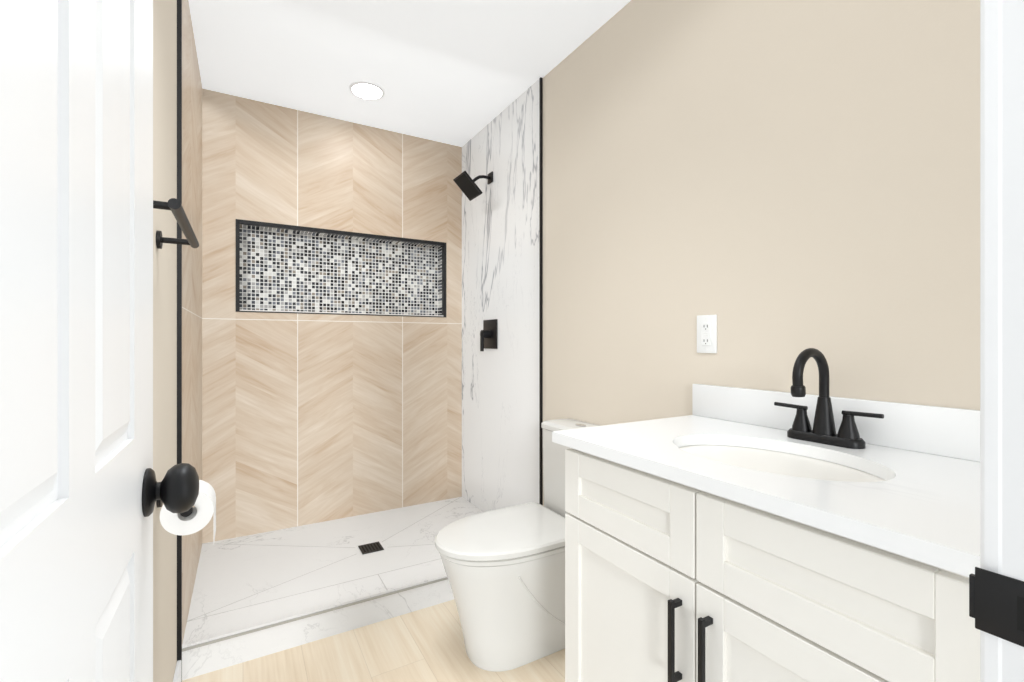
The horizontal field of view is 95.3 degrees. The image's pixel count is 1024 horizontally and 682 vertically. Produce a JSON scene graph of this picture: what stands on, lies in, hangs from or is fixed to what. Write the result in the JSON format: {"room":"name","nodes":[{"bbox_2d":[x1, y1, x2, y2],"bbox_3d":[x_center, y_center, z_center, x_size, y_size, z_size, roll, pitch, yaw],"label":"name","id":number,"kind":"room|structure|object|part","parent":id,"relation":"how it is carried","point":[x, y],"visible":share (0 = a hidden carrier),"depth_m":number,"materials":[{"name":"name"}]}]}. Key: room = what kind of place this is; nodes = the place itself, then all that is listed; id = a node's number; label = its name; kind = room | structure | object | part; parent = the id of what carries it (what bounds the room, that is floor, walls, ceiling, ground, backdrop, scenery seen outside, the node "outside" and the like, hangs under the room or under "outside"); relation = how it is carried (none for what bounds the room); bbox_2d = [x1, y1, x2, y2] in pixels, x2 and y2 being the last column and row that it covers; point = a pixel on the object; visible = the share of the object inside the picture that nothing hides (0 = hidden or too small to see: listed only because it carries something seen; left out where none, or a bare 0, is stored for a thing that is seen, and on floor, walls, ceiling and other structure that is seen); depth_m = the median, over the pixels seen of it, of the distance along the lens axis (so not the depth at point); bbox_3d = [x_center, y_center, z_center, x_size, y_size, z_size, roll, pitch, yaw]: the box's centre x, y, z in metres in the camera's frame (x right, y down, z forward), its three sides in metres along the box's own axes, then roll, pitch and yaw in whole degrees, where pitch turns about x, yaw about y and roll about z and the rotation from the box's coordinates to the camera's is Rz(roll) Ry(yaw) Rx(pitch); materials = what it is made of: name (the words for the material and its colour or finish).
{"room":"bathroom","nodes":[
{"label":"bathroom","id":0,"kind":"room"},
{"bbox_2d":[153,0,176,681],"bbox_3d":[-0.953,-0.070,1.170,0.100,2.440,2.930,0,0,-30],"label":"wall","id":1,"kind":"structure","parent":0,"point":[164,327],"depth_m":1.31,"materials":[{"name":"beige paint"}]},
{"bbox_2d":[153,198,198,248],"bbox_3d":[-0.776,-0.260,1.053,0.088,0.046,0.430,0,0,-30],"label":"towel bar","id":2,"kind":"object","parent":1,"relation":"attached to","point":[174,206],"visible":0.69,"depth_m":1.03,"materials":[{"name":"black metal"}]},
{"bbox_2d":[173,660,180,681],"bbox_3d":[-0.672,1.107,0.796,0.013,0.085,1.761,0,0,-30],"label":"baseboard","id":3,"kind":"structure","parent":1,"relation":"attached to","point":[177,676],"depth_m":1.51,"materials":[{"name":"white paint"}]},
{"bbox_2d":[177,0,181,681],"bbox_3d":[-1.114,-0.070,1.563,0.013,2.440,0.009,0,0,-30],"label":"trim","id":4,"kind":"structure","parent":1,"relation":"attached to","point":[179,314],"depth_m":1.56,"materials":[{"name":"black"}]},
{"bbox_2d":[156,480,215,540],"bbox_3d":[-0.826,0.433,1.180,0.128,0.143,0.177,0,0,-30],"label":"toilet paper holder","id":5,"kind":"object","parent":1,"relation":"attached to","point":[197,517],"visible":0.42,"depth_m":1.14,"materials":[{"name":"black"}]},
{"bbox_2d":[182,0,201,643],"bbox_3d":[-1.352,-0.070,1.974,0.012,2.440,0.940,0,0,-30],"label":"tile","id":6,"kind":"structure","parent":1,"relation":"attached to","point":[191,279],"depth_m":1.88,"materials":[{"name":"beige tile"}]},
{"bbox_2d":[202,89,461,542],"bbox_3d":[-1.008,-0.070,2.830,1.664,2.440,0.200,0,0,-30],"label":"wall","id":7,"kind":"structure","parent":0,"point":[307,419],"depth_m":2.69,"materials":[{"name":"tile"}]},
{"bbox_2d":[236,219,445,316],"bbox_3d":[-0.949,-0.398,2.763,1.184,0.488,0.031,0,0,-30],"label":"trim","id":8,"kind":"structure","parent":7,"relation":"attached to","point":[302,228],"depth_m":2.69,"materials":[{"name":"black"}]},
{"bbox_2d":[182,599,564,681],"bbox_3d":[0.031,1.175,1.031,1.664,0.050,4.155,0,0,-30],"label":"floor","id":9,"kind":"structure","parent":0,"point":[427,644],"depth_m":1.68,"materials":[{"name":"brown wood"}]},
{"bbox_2d":[182,497,482,679],"bbox_3d":[-0.726,1.092,2.341,1.464,0.116,0.933,0,0,-30],"label":"floor","id":10,"kind":"structure","parent":9,"relation":"on","point":[255,596],"depth_m":2.02,"materials":[{"name":"stone"}]},
{"bbox_2d":[358,541,383,553],"bbox_3d":[-0.704,1.032,2.330,0.104,0.004,0.104,0,0,-30],"label":"shower drain","id":11,"kind":"object","parent":10,"relation":"in","point":[370,547],"depth_m":2.33,"materials":[{"name":"black metal"}]},
{"bbox_2d":[435,419,599,671],"bbox_3d":[0.038,0.746,1.789,0.685,0.808,0.384,0,0,-30],"label":"toilet","id":12,"kind":"object","parent":9,"relation":"on","point":[504,568],"visible":0.75,"depth_m":1.63,"materials":[{"name":"white ceramic"}]},
{"bbox_2d":[552,348,979,681],"bbox_3d":[0.563,0.583,1.000,0.569,1.134,0.850,0,0,-30],"label":"bathroom vanity","id":13,"kind":"object","parent":9,"relation":"on","point":[736,534],"visible":1,"depth_m":0.86,"materials":[{"name":"white paint"}]},
{"bbox_2d":[552,383,979,592],"bbox_3d":[0.564,0.202,1.001,0.567,0.127,0.850,0,0,-30],"label":"countertop","id":14,"kind":"structure","parent":13,"relation":"on","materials":[{"name":"stone"}]},
{"bbox_2d":[774,348,884,448],"bbox_3d":[0.694,0.127,1.076,0.152,0.221,0.234,0,0,-30],"label":"faucet","id":15,"kind":"object","parent":14,"relation":"on","point":[823,435],"depth_m":1.08,"materials":[{"name":"black metal"}]},
{"bbox_2d":[188,0,630,146],"bbox_3d":[-0.276,-1.315,1.561,1.664,0.050,2.930,0,0,-30],"label":"ceiling","id":16,"kind":"structure","parent":0,"point":[460,73],"depth_m":2.09,"materials":[{"name":"paint"}]},
{"bbox_2d":[349,81,384,99],"bbox_3d":[-0.747,-1.288,2.405,0.176,0.008,0.176,0,0,-30],"label":"recessed light","id":17,"kind":"object","parent":16,"relation":"in","point":[365,90],"visible":1,"depth_m":2.40,"materials":[{"name":"white plastic"}]},
{"bbox_2d":[543,0,979,505],"bbox_3d":[0.402,-0.070,1.952,0.100,2.440,2.930,0,0,-30],"label":"wall","id":18,"kind":"structure","parent":0,"point":[777,187],"depth_m":1.32,"materials":[{"name":"beige paint"}]},
{"bbox_2d":[462,79,538,511],"bbox_3d":[-0.094,-0.070,2.700,0.012,2.440,0.940,0,0,-30],"label":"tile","id":19,"kind":"structure","parent":18,"relation":"attached to","point":[500,384],"depth_m":2.61,"materials":[{"name":"white tile"}]},
{"bbox_2d":[453,171,492,200],"bbox_3d":[-0.214,-0.906,2.687,0.207,0.160,0.152,0,0,-30],"label":"shower head","id":20,"kind":"object","parent":19,"relation":"attached to","point":[467,185],"visible":1,"depth_m":2.67},
{"bbox_2d":[480,319,497,350],"bbox_3d":[-0.153,-0.033,2.722,0.066,0.185,0.170,0,0,-30],"label":"shower valve","id":21,"kind":"object","parent":19,"relation":"attached to","point":[489,336],"visible":1,"depth_m":2.70,"materials":[{"name":"black metal"}]},
{"bbox_2d":[539,77,542,504],"bbox_3d":[0.142,-0.070,2.288,0.013,2.440,0.009,0,0,-30],"label":"trim","id":22,"kind":"structure","parent":18,"relation":"attached to","point":[540,289],"depth_m":2.28,"materials":[{"name":"black metal"}]},
{"bbox_2d":[697,315,716,352],"bbox_3d":[0.614,-0.022,1.475,0.008,0.120,0.072,0,0,-30],"label":"electrical outlet","id":23,"kind":"object","parent":18,"relation":"attached to","point":[706,333],"visible":1,"depth_m":1.47,"materials":[{"name":"white plastic"}]},
{"bbox_3d":[0.427,-0.070,0.345,1.664,2.440,0.120,0,0,-30],"label":"wall","id":24,"kind":"structure","parent":0,"visible":0},
{"bbox_2d":[0,0,198,681],"bbox_3d":[-0.380,0.127,0.428,0.113,2.023,0.761,0,0,-30],"label":"door","id":25,"kind":"structure","parent":24,"relation":"in","point":[82,490],"depth_m":0.41,"materials":[{"name":"white"}]},
{"bbox_3d":[-0.544,0.226,0.713,0.113,0.075,0.103,0,0,-30],"label":"knob","id":26,"kind":"part","parent":25,"relation":"part of","materials":[{"name":"black metal"}]},
{"bbox_2d":[980,0,1023,681],"bbox_3d":[0.165,0.110,0.200,0.865,2.080,0.142,0,0,-30],"label":"door frame","id":27,"kind":"structure","parent":24,"relation":"attached to","point":[1001,288],"depth_m":0.43,"materials":[{"name":"white paint"}]},
{"bbox_2d":[969,567,1023,646],"bbox_3d":[0.457,0.242,0.410,0.006,0.058,0.082,0,0,-30],"label":"strike plate","id":28,"kind":"object","parent":27,"relation":"attached to","point":[996,604],"visible":1,"depth_m":0.43,"materials":[{"name":"black metal"}]}
]}

